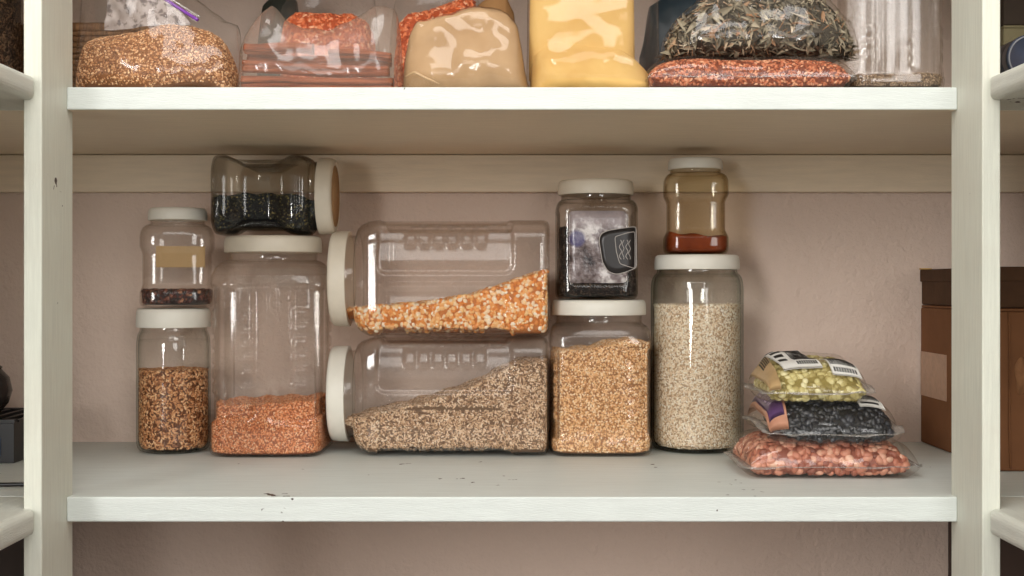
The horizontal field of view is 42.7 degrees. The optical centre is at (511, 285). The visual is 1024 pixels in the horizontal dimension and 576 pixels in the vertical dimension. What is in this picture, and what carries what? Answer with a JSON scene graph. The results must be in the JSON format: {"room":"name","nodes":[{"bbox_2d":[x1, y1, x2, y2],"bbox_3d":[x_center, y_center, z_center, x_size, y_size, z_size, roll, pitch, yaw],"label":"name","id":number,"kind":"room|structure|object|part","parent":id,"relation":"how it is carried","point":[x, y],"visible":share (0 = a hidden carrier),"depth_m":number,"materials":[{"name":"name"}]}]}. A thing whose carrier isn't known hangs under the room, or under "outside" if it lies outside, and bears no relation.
{"room":"pantry","nodes":[
{"label":"pantry","id":0,"kind":"room"},
{"bbox_2d":[0,0,1023,575],"bbox_3d":[0.000,0.150,1.787,2.600,2.500,0.100,0,0,0],"label":"wall","id":1,"kind":"structure","parent":0,"point":[837,275],"depth_m":1.74,"materials":[{"name":"paint"}]},
{"bbox_2d":[0,442,1023,521],"bbox_3d":[0.000,0.220,1.510,1.890,0.024,0.452,0,0,0],"label":"shelf board","id":2,"kind":"object","parent":1,"relation":"attached to","point":[112,481],"visible":0.7,"depth_m":1.35,"materials":[{"name":"white paint"}]},
{"bbox_2d":[0,408,23,462],"bbox_3d":[-0.680,0.181,1.600,0.206,0.050,0.152,0,0,0],"label":"plastic crate","id":3,"kind":"object","parent":2,"relation":"on","point":[11,419],"visible":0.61,"depth_m":1.53,"materials":[{"name":"black plastic"}]},
{"bbox_2d":[0,365,12,411],"bbox_3d":[-0.642,0.121,1.600,0.061,0.069,0.061,0,0,0],"label":"round pot","id":4,"kind":"object","parent":3,"relation":"on","point":[6,389],"visible":1,"depth_m":1.59,"materials":[{"name":"ceramic"}]},
{"bbox_3d":[-0.680,0.158,1.600,0.206,0.004,0.152,0,0,0],"label":"slatted lid","id":5,"kind":"part","parent":3,"relation":"part of","materials":[{"name":"black plastic"}]},
{"bbox_2d":[0,482,23,486],"bbox_3d":[-0.635,0.204,1.356,0.331,0.004,0.014,0,0,4],"label":"power cord","id":6,"kind":"object","parent":2,"relation":"on","point":[2,484],"visible":0.34,"depth_m":1.34,"materials":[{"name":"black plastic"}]},
{"bbox_2d":[136,308,210,327],"bbox_3d":[-0.424,0.118,1.639,0.091,0.178,0.091,0,0,15],"label":"mason jar","id":7,"kind":"object","parent":2,"relation":"on","point":[145,317],"visible":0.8,"depth_m":1.60,"materials":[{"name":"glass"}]},
{"bbox_2d":[138,366,208,450],"bbox_3d":[-0.424,0.152,1.639,0.086,0.101,0.084,0,0,-33],"label":"grains","id":8,"kind":"object","parent":7,"relation":"in","point":[173,401],"visible":1,"depth_m":1.60,"materials":[{"name":"brown food"}]},
{"bbox_2d":[148,207,206,266],"bbox_3d":[-0.419,-0.034,1.643,0.088,0.124,0.088,0,0,-8],"label":"jar","id":9,"kind":"object","parent":7,"relation":"on","point":[166,256],"visible":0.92,"depth_m":1.67,"materials":[{"name":"clear plastic"}]},
{"bbox_2d":[141,288,212,304],"bbox_3d":[-0.419,0.014,1.643,0.084,0.021,0.085,0,0,-9],"label":"beans","id":10,"kind":"object","parent":9,"relation":"in","point":[154,296],"visible":1,"depth_m":1.60,"materials":[{"name":"brown food"}]},
{"bbox_3d":[-0.419,-0.089,1.643,0.072,0.015,0.072,0,0,-8],"label":"lid","id":11,"kind":"part","parent":9,"relation":"part of","materials":[{"name":"white plastic"}]},
{"bbox_2d":[224,235,321,253],"bbox_3d":[-0.299,0.073,1.641,0.138,0.268,0.138,0,0,0],"label":"jug","id":12,"kind":"object","parent":2,"relation":"on","point":[245,244],"visible":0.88,"depth_m":1.59,"materials":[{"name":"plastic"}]},
{"bbox_2d":[212,392,330,454],"bbox_3d":[-0.299,0.170,1.641,0.136,0.068,0.136,0,0,0],"label":"lentils","id":13,"kind":"object","parent":12,"relation":"in","point":[289,424],"visible":0.91,"depth_m":1.58,"materials":[{"name":"orange food"}]},
{"bbox_2d":[212,155,339,234],"bbox_3d":[-0.294,-0.112,1.641,0.146,0.099,0.099,0,0,0],"label":"jar","id":14,"kind":"object","parent":12,"relation":"on","point":[327,180],"visible":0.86,"depth_m":1.60,"materials":[{"name":"plastic"}]},
{"bbox_2d":[213,192,316,234],"bbox_3d":[-0.297,-0.090,1.641,0.139,0.052,0.096,0,0,0],"label":"seeds","id":15,"kind":"object","parent":14,"relation":"in","point":[295,213],"visible":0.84,"depth_m":1.60,"materials":[{"name":"black food"}]},
{"bbox_3d":[-0.231,-0.112,1.641,0.020,0.096,0.096,0,0,0],"label":"lid","id":16,"kind":"part","parent":14,"relation":"part of","materials":[{"name":"white plastic"}]},
{"bbox_2d":[326,346,354,440],"bbox_3d":[-0.091,0.135,1.643,0.270,0.143,0.138,0,0,0],"label":"jug","id":17,"kind":"object","parent":2,"relation":"on","point":[340,377],"visible":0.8,"depth_m":1.60,"materials":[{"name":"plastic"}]},
{"bbox_2d":[327,231,355,325],"bbox_3d":[-0.090,-0.008,1.643,0.270,0.143,0.138,0,0,0],"label":"jug","id":18,"kind":"object","parent":17,"relation":"on","point":[341,262],"visible":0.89,"depth_m":1.60,"materials":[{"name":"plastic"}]},
{"bbox_2d":[347,269,548,335],"bbox_3d":[-0.087,0.021,1.643,0.265,0.082,0.135,0,0,0],"label":"corn kernels","id":19,"kind":"object","parent":18,"relation":"in","point":[518,305],"visible":0.99,"depth_m":1.58,"materials":[{"name":"orange food"}]},
{"bbox_2d":[345,355,547,452],"bbox_3d":[-0.088,0.147,1.643,0.264,0.117,0.138,0,0,0],"label":"grains","id":20,"kind":"object","parent":17,"relation":"in","point":[505,407],"visible":0.98,"depth_m":1.58,"materials":[{"name":"beige food"}]},
{"bbox_2d":[552,299,645,315],"bbox_3d":[0.109,0.112,1.640,0.125,0.189,0.125,0,0,0],"label":"lid","id":21,"kind":"object","parent":2,"relation":"on","point":[574,307],"visible":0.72,"depth_m":1.59,"materials":[{"name":"white plastic"}]},
{"bbox_2d":[555,178,636,298],"bbox_3d":[0.105,-0.057,1.639,0.100,0.148,0.102,0,0,0],"label":"jar","id":22,"kind":"object","parent":21,"relation":"on","point":[602,247],"visible":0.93,"depth_m":1.59,"materials":[{"name":"plastic"}]},
{"bbox_3d":[0.105,-0.122,1.640,0.094,0.018,0.094,0,0,0],"label":"lid","id":23,"kind":"part","parent":22,"relation":"part of","materials":[{"name":"white plastic"}]},
{"bbox_2d":[557,226,635,296],"bbox_3d":[0.105,-0.029,1.640,0.096,0.087,0.096,0,0,0],"label":"tea","id":24,"kind":"object","parent":22,"relation":"in","point":[565,288],"visible":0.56,"depth_m":1.59,"materials":[{"name":"black food"}]},
{"bbox_3d":[0.104,-0.047,1.593,0.073,0.088,0.002,0,0,0],"label":"label panel","id":25,"kind":"part","parent":22,"relation":"part of","materials":[{"name":"grey paper"}]},
{"bbox_2d":[550,336,649,453],"bbox_3d":[0.109,0.134,1.640,0.121,0.139,0.122,0,0,0],"label":"golden millet","id":26,"kind":"object","parent":21,"relation":"in","point":[599,391],"visible":1,"depth_m":1.58,"materials":[{"name":"beige food"}]},
{"bbox_2d":[651,254,743,453],"bbox_3d":[0.233,0.084,1.653,0.116,0.245,0.116,0,0,36],"label":"jar","id":27,"kind":"object","parent":2,"relation":"on","point":[675,261],"visible":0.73,"depth_m":1.61,"materials":[{"name":"clear glass"}]},
{"bbox_2d":[668,157,722,171],"bbox_3d":[0.231,-0.099,1.653,0.079,0.121,0.079,0,0,3],"label":"lid","id":28,"kind":"object","parent":27,"relation":"on","point":[681,164],"visible":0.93,"depth_m":1.63,"materials":[{"name":"white plastic"}]},
{"bbox_2d":[665,231,726,253],"bbox_3d":[0.231,-0.054,1.653,0.076,0.027,0.076,0,0,0],"label":"powder","id":29,"kind":"object","parent":28,"relation":"in","point":[690,243],"visible":1,"depth_m":1.62,"materials":[{"name":"red food"}]},
{"bbox_2d":[653,302,740,449],"bbox_3d":[0.234,0.112,1.653,0.109,0.181,0.108,0,0,-35],"label":"grains","id":30,"kind":"object","parent":27,"relation":"in","point":[697,356],"visible":1,"depth_m":1.61,"materials":[{"name":"beige food"}]},
{"bbox_3d":[0.233,-0.029,1.653,0.107,0.018,0.107,0,0,0],"label":"lid","id":31,"kind":"part","parent":27,"relation":"part of","materials":[{"name":"white plastic"}]},
{"bbox_2d":[733,430,909,475],"bbox_3d":[0.342,0.185,1.470,0.172,0.043,0.138,0,0,0],"label":"beans","id":32,"kind":"object","parent":2,"relation":"on","point":[766,452],"visible":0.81,"depth_m":1.41,"materials":[{"name":"pink food"}]},
{"bbox_2d":[921,305,1023,470],"bbox_3d":[0.685,0.116,1.595,0.290,0.181,0.277,0,0,0],"label":"cardboard box","id":33,"kind":"object","parent":2,"relation":"on","point":[936,320],"visible":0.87,"depth_m":1.62,"materials":[{"name":"brown cardboard"}]},
{"bbox_2d":[919,267,1023,307],"bbox_3d":[0.680,0.001,1.597,0.284,0.048,0.275,0,0,0],"label":"lid","id":34,"kind":"object","parent":33,"relation":"on","point":[936,283],"visible":0.63,"depth_m":1.62,"materials":[{"name":"brown cardboard"}]},
{"bbox_3d":[0.681,-0.013,1.597,0.282,0.016,0.275,0,0,0],"label":"lid","id":35,"kind":"part","parent":34,"relation":"part of","materials":[{"name":"cardboard"}]},
{"bbox_3d":[0.344,0.183,1.469,0.198,0.046,0.148,0,0,0],"label":"bean bag","id":36,"kind":"object","parent":2,"relation":"on","visible":0},
{"bbox_2d":[745,391,894,436],"bbox_3d":[0.344,0.143,1.464,0.157,0.055,0.142,0,0,0],"label":"bean bag","id":37,"kind":"object","parent":36,"relation":"on","point":[774,411],"visible":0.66,"depth_m":1.42,"materials":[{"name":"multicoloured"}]},
{"bbox_3d":[0.285,0.136,1.463,0.020,0.040,0.136,0,0,0],"label":"printed panel","id":38,"kind":"part","parent":37,"relation":"part of","materials":[{"name":"plastic"}]},
{"bbox_2d":[748,350,863,393],"bbox_3d":[0.330,0.100,1.464,0.126,0.052,0.130,0,0,0],"label":"bean bag","id":39,"kind":"object","parent":37,"relation":"on","point":[765,371],"visible":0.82,"depth_m":1.43,"materials":[{"name":"white plastic"}]},
{"bbox_3d":[0.282,0.097,1.463,0.012,0.033,0.124,0,0,0],"label":"printed panel","id":40,"kind":"part","parent":39,"relation":"part of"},
{"bbox_2d":[754,355,866,401],"bbox_3d":[0.330,0.102,1.464,0.102,0.047,0.119,0,0,0],"label":"peas","id":41,"kind":"object","parent":37,"relation":"on","point":[815,383],"visible":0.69,"depth_m":1.41,"materials":[{"name":"yellow food"}]},
{"bbox_2d":[763,400,894,443],"bbox_3d":[0.351,0.145,1.464,0.120,0.050,0.130,0,0,0],"label":"beans","id":42,"kind":"object","parent":36,"relation":"on","point":[815,420],"visible":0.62,"depth_m":1.41,"materials":[{"name":"black food"}]},
{"bbox_2d":[0,155,1023,192],"bbox_3d":[0.000,-0.147,1.727,1.890,0.049,0.018,0,0,0],"label":"trim","id":43,"kind":"structure","parent":1,"relation":"attached to","point":[90,173],"depth_m":1.72,"materials":[{"name":"beige paint"}]},
{"bbox_2d":[0,87,1023,154],"bbox_3d":[0.000,-0.183,1.510,1.890,0.022,0.452,0,0,0],"label":"shelf board","id":44,"kind":"object","parent":1,"relation":"attached to","point":[105,120],"visible":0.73,"depth_m":1.36,"materials":[{"name":"white paint"}]},
{"bbox_2d":[21,22,156,86],"bbox_3d":[-0.500,-0.251,1.600,0.187,0.112,0.156,0,0,0],"label":"wicker basket","id":45,"kind":"object","parent":44,"relation":"on","point":[82,32],"visible":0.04,"depth_m":1.53,"materials":[{"name":"brown wicker"}]},
{"bbox_2d":[104,0,198,29],"bbox_3d":[-0.364,-0.268,1.353,0.174,0.145,0.098,0,0,0],"label":"plastic bag","id":46,"kind":"object","parent":44,"relation":"on","point":[121,14],"visible":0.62,"depth_m":1.35,"materials":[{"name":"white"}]},
{"bbox_2d":[76,24,239,86],"bbox_3d":[-0.364,-0.232,1.350,0.167,0.072,0.090,0,0,-2],"label":"grains","id":47,"kind":"object","parent":46,"relation":"in","point":[168,55],"visible":0.92,"depth_m":1.32,"materials":[{"name":"brown food"}]},
{"bbox_2d":[257,0,297,75],"bbox_3d":[-0.291,-0.280,1.639,0.057,0.168,0.047,0,0,0],"label":"bag","id":48,"kind":"object","parent":44,"relation":"on","point":[274,13],"visible":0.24,"depth_m":1.62,"materials":[{"name":"clear plastic"}]},
{"bbox_2d":[405,71,438,83],"bbox_3d":[-0.048,-0.241,1.341,0.131,0.092,0.093,0,0,0],"label":"plastic bag","id":49,"kind":"object","parent":44,"relation":"on","point":[413,72],"visible":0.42,"depth_m":1.29,"materials":[{"name":"brown plastic"}]},
{"bbox_2d":[403,7,527,86],"bbox_3d":[-0.048,-0.241,1.342,0.128,0.089,0.087,0,0,0],"label":"powder","id":50,"kind":"object","parent":49,"relation":"in","point":[475,46],"visible":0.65,"depth_m":1.31,"materials":[{"name":"beige food"}]},
{"bbox_2d":[477,0,514,22],"bbox_3d":[-0.021,-0.263,1.500,0.056,0.135,0.058,0,0,0],"label":"sugar","id":51,"kind":"object","parent":50,"relation":"on","point":[503,6],"visible":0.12,"depth_m":1.49,"materials":[{"name":"food"}]},
{"bbox_2d":[639,0,702,73],"bbox_3d":[0.198,-0.269,1.505,0.103,0.147,0.066,0,0,0],"label":"bag","id":52,"kind":"object","parent":44,"relation":"on","point":[661,15],"visible":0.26,"depth_m":1.48,"materials":[{"name":"clear plastic"}]},
{"bbox_2d":[1000,25,1023,45],"bbox_3d":[0.666,-0.252,1.605,0.169,0.113,0.110,0,0,0],"label":"box","id":53,"kind":"object","parent":44,"relation":"on","point":[1008,33],"visible":0.19,"depth_m":1.55,"materials":[{"name":"beige cardboard"}]},
{"bbox_2d":[1000,0,1023,26],"bbox_3d":[0.664,-0.354,1.605,0.162,0.089,0.100,0,0,0],"label":"box","id":54,"kind":"object","parent":53,"relation":"on","point":[1011,11],"visible":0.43,"depth_m":1.55,"materials":[{"name":"brown cardboard"}]},
{"bbox_3d":[-0.196,-0.240,1.344,0.172,0.089,0.092,0,0,0],"label":"plastic bag","id":55,"kind":"object","parent":44,"relation":"on","visible":0},
{"bbox_2d":[243,42,313,54],"bbox_3d":[-0.234,-0.238,1.316,0.070,0.013,0.014,0,0,0],"label":"stick","id":56,"kind":"object","parent":55,"relation":"in","point":[276,48],"visible":1,"depth_m":1.31,"materials":[{"name":"food"}]},
{"bbox_2d":[242,60,389,77],"bbox_3d":[-0.197,-0.218,1.317,0.147,0.018,0.013,0,0,-1],"label":"stick","id":57,"kind":"object","parent":55,"relation":"in","point":[249,66],"visible":1,"depth_m":1.31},
{"bbox_2d":[241,76,393,86],"bbox_3d":[-0.196,-0.203,1.318,0.153,0.016,0.015,0,0,1],"label":"stick","id":58,"kind":"object","parent":55,"relation":"in","point":[246,81],"visible":0.66,"depth_m":1.31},
{"bbox_2d":[247,54,391,66],"bbox_3d":[-0.195,-0.229,1.331,0.146,0.016,0.014,0,0,0],"label":"stick","id":59,"kind":"object","parent":55,"relation":"in","point":[325,60],"visible":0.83,"depth_m":1.33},
{"bbox_2d":[328,48,391,63],"bbox_3d":[-0.153,-0.231,1.317,0.063,0.015,0.012,0,0,-3],"label":"stick","id":60,"kind":"object","parent":55,"relation":"in","point":[342,53],"visible":1,"depth_m":1.31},
{"bbox_3d":[-0.206,-0.281,1.475,0.118,0.172,0.070,0,0,0],"label":"plastic bag","id":61,"kind":"object","parent":44,"relation":"on","visible":0},
{"bbox_2d":[280,12,376,77],"bbox_3d":[-0.206,-0.251,1.475,0.111,0.115,0.069,0,0,0],"label":"flakes","id":62,"kind":"object","parent":61,"relation":"in","point":[326,31],"visible":0.47,"depth_m":1.45,"materials":[{"name":"food"}]},
{"bbox_3d":[-0.084,-0.283,1.474,0.112,0.176,0.072,0,0,0],"label":"plastic bag","id":63,"kind":"object","parent":44,"relation":"on","visible":0},
{"bbox_2d":[394,0,475,86],"bbox_3d":[-0.084,-0.260,1.475,0.101,0.132,0.069,0,0,0],"label":"flakes","id":64,"kind":"object","parent":63,"relation":"in","point":[405,27],"visible":0.3,"depth_m":1.46,"materials":[{"name":"food"}]},
{"bbox_3d":[-0.600,-0.293,1.430,0.124,0.196,0.124,0,0,0],"label":"jar","id":65,"kind":"object","parent":44,"relation":"on","visible":0},
{"bbox_2d":[0,0,20,71],"bbox_3d":[-0.600,-0.268,1.430,0.121,0.140,0.122,0,0,-25],"label":"herbs","id":66,"kind":"object","parent":65,"relation":"in","point":[10,10],"visible":0.78,"depth_m":1.42,"materials":[{"name":"brown food"}]},
{"bbox_3d":[0.389,-0.292,1.353,0.094,0.194,0.094,0,0,0],"label":"jar","id":67,"kind":"object","parent":44,"relation":"on","visible":0},
{"bbox_2d":[843,72,941,86],"bbox_3d":[0.389,-0.206,1.353,0.090,0.016,0.090,0,0,0],"label":"crumbs","id":68,"kind":"object","parent":67,"relation":"in","point":[917,79],"visible":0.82,"depth_m":1.31,"materials":[{"name":"beige food"}]},
{"bbox_3d":[0.239,-0.214,1.346,0.211,0.037,0.114,0,0,0],"label":"plastic bag","id":69,"kind":"object","parent":44,"relation":"on","visible":0},
{"bbox_2d":[648,58,850,86],"bbox_3d":[0.236,-0.213,1.345,0.198,0.034,0.107,0,0,0],"label":"grain","id":70,"kind":"object","parent":69,"relation":"in","point":[682,72],"visible":0.8,"depth_m":1.29,"materials":[{"name":"food"}]},
{"bbox_3d":[0.254,-0.273,1.350,0.206,0.083,0.105,0,0,0],"label":"plastic bag","id":71,"kind":"object","parent":69,"relation":"on","visible":0},
{"bbox_2d":[655,0,861,62],"bbox_3d":[0.255,-0.273,1.351,0.215,0.082,0.090,0,0,0],"label":"dried leaves","id":72,"kind":"object","parent":71,"relation":"in","point":[721,30],"visible":1,"depth_m":1.32,"materials":[{"name":"green plant"}]},
{"bbox_3d":[0.000,1.425,-0.382,2.600,0.050,4.437,0,0,0],"label":"floor","id":73,"kind":"structure","parent":0,"visible":0},
{"bbox_2d":[0,538,23,575],"bbox_3d":[-0.757,0.833,1.525,0.371,1.135,0.409,0,0,0],"label":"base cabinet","id":74,"kind":"object","parent":73,"relation":"on","point":[12,556],"visible":0.02,"depth_m":1.52,"materials":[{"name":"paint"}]},
{"bbox_2d":[24,0,71,575],"bbox_3d":[-0.445,0.152,1.259,0.017,2.495,0.086,0,0,0],"label":"post","id":75,"kind":"object","parent":73,"relation":"on","point":[47,23],"visible":1,"depth_m":1.23,"materials":[{"name":"white paint"}]},
{"bbox_2d":[952,0,999,575],"bbox_3d":[0.445,0.152,1.259,0.017,2.495,0.086,0,0,0],"label":"post","id":76,"kind":"object","parent":73,"relation":"on","point":[975,23],"visible":1,"depth_m":1.24,"materials":[{"name":"white paint"}]},
{"bbox_2d":[948,522,1023,575],"bbox_3d":[0.755,0.833,1.525,0.376,1.135,0.409,0,0,0],"label":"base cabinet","id":77,"kind":"object","parent":73,"relation":"on","point":[1011,556],"visible":0.02,"depth_m":1.52,"materials":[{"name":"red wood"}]},
{"bbox_3d":[1.000,0.150,1.069,0.100,2.500,1.337,0,0,0],"label":"wall","id":78,"kind":"structure","parent":0,"visible":0},
{"bbox_2d":[990,63,1023,109],"bbox_3d":[0.694,-0.183,0.869,0.505,0.022,0.838,0,0,0],"label":"shelf","id":79,"kind":"object","parent":78,"relation":"attached to","point":[1007,87],"visible":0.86,"depth_m":1.19,"materials":[{"name":"white paint"}]},
{"bbox_2d":[1000,35,1023,72],"bbox_3d":[0.495,-0.218,1.284,0.045,0.045,0.069,0,0,0],"label":"round tin","id":80,"kind":"object","parent":79,"relation":"on","point":[1012,52],"visible":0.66,"depth_m":1.25,"materials":[{"name":"blue metal"}]},
{"bbox_2d":[990,497,1023,549],"bbox_3d":[0.694,0.220,0.869,0.505,0.024,0.838,0,0,0],"label":"shelf","id":81,"kind":"object","parent":78,"relation":"attached to","point":[1006,522],"visible":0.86,"depth_m":1.19,"materials":[{"name":"white paint"}]},
{"bbox_3d":[0.083,-0.272,1.352,0.139,0.153,0.101,0,0,0],"label":"plastic bag","id":82,"kind":"object","parent":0,"visible":0},
{"bbox_2d":[529,0,649,86],"bbox_3d":[0.084,-0.268,1.352,0.131,0.144,0.091,0,0,0],"label":"flour","id":83,"kind":"object","parent":82,"relation":"in","point":[573,43],"visible":0.77,"depth_m":1.34,"materials":[{"name":"yellow food"}]},
{"bbox_3d":[-1.000,0.150,1.069,0.100,2.500,1.337,0,0,0],"label":"wall","id":84,"kind":"structure","parent":0,"visible":0},
{"bbox_2d":[0,497,33,549],"bbox_3d":[-0.694,0.220,0.869,0.505,0.024,0.838,0,0,0],"label":"shelf","id":85,"kind":"object","parent":84,"relation":"attached to","point":[16,522],"visible":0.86,"depth_m":1.19,"materials":[{"name":"white paint"}]},
{"bbox_2d":[0,63,33,109],"bbox_3d":[-0.694,-0.183,0.869,0.505,0.022,0.838,0,0,0],"label":"shelf","id":86,"kind":"object","parent":84,"relation":"attached to","point":[16,87],"visible":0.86,"depth_m":1.19,"materials":[{"name":"white paint"}]}
]}

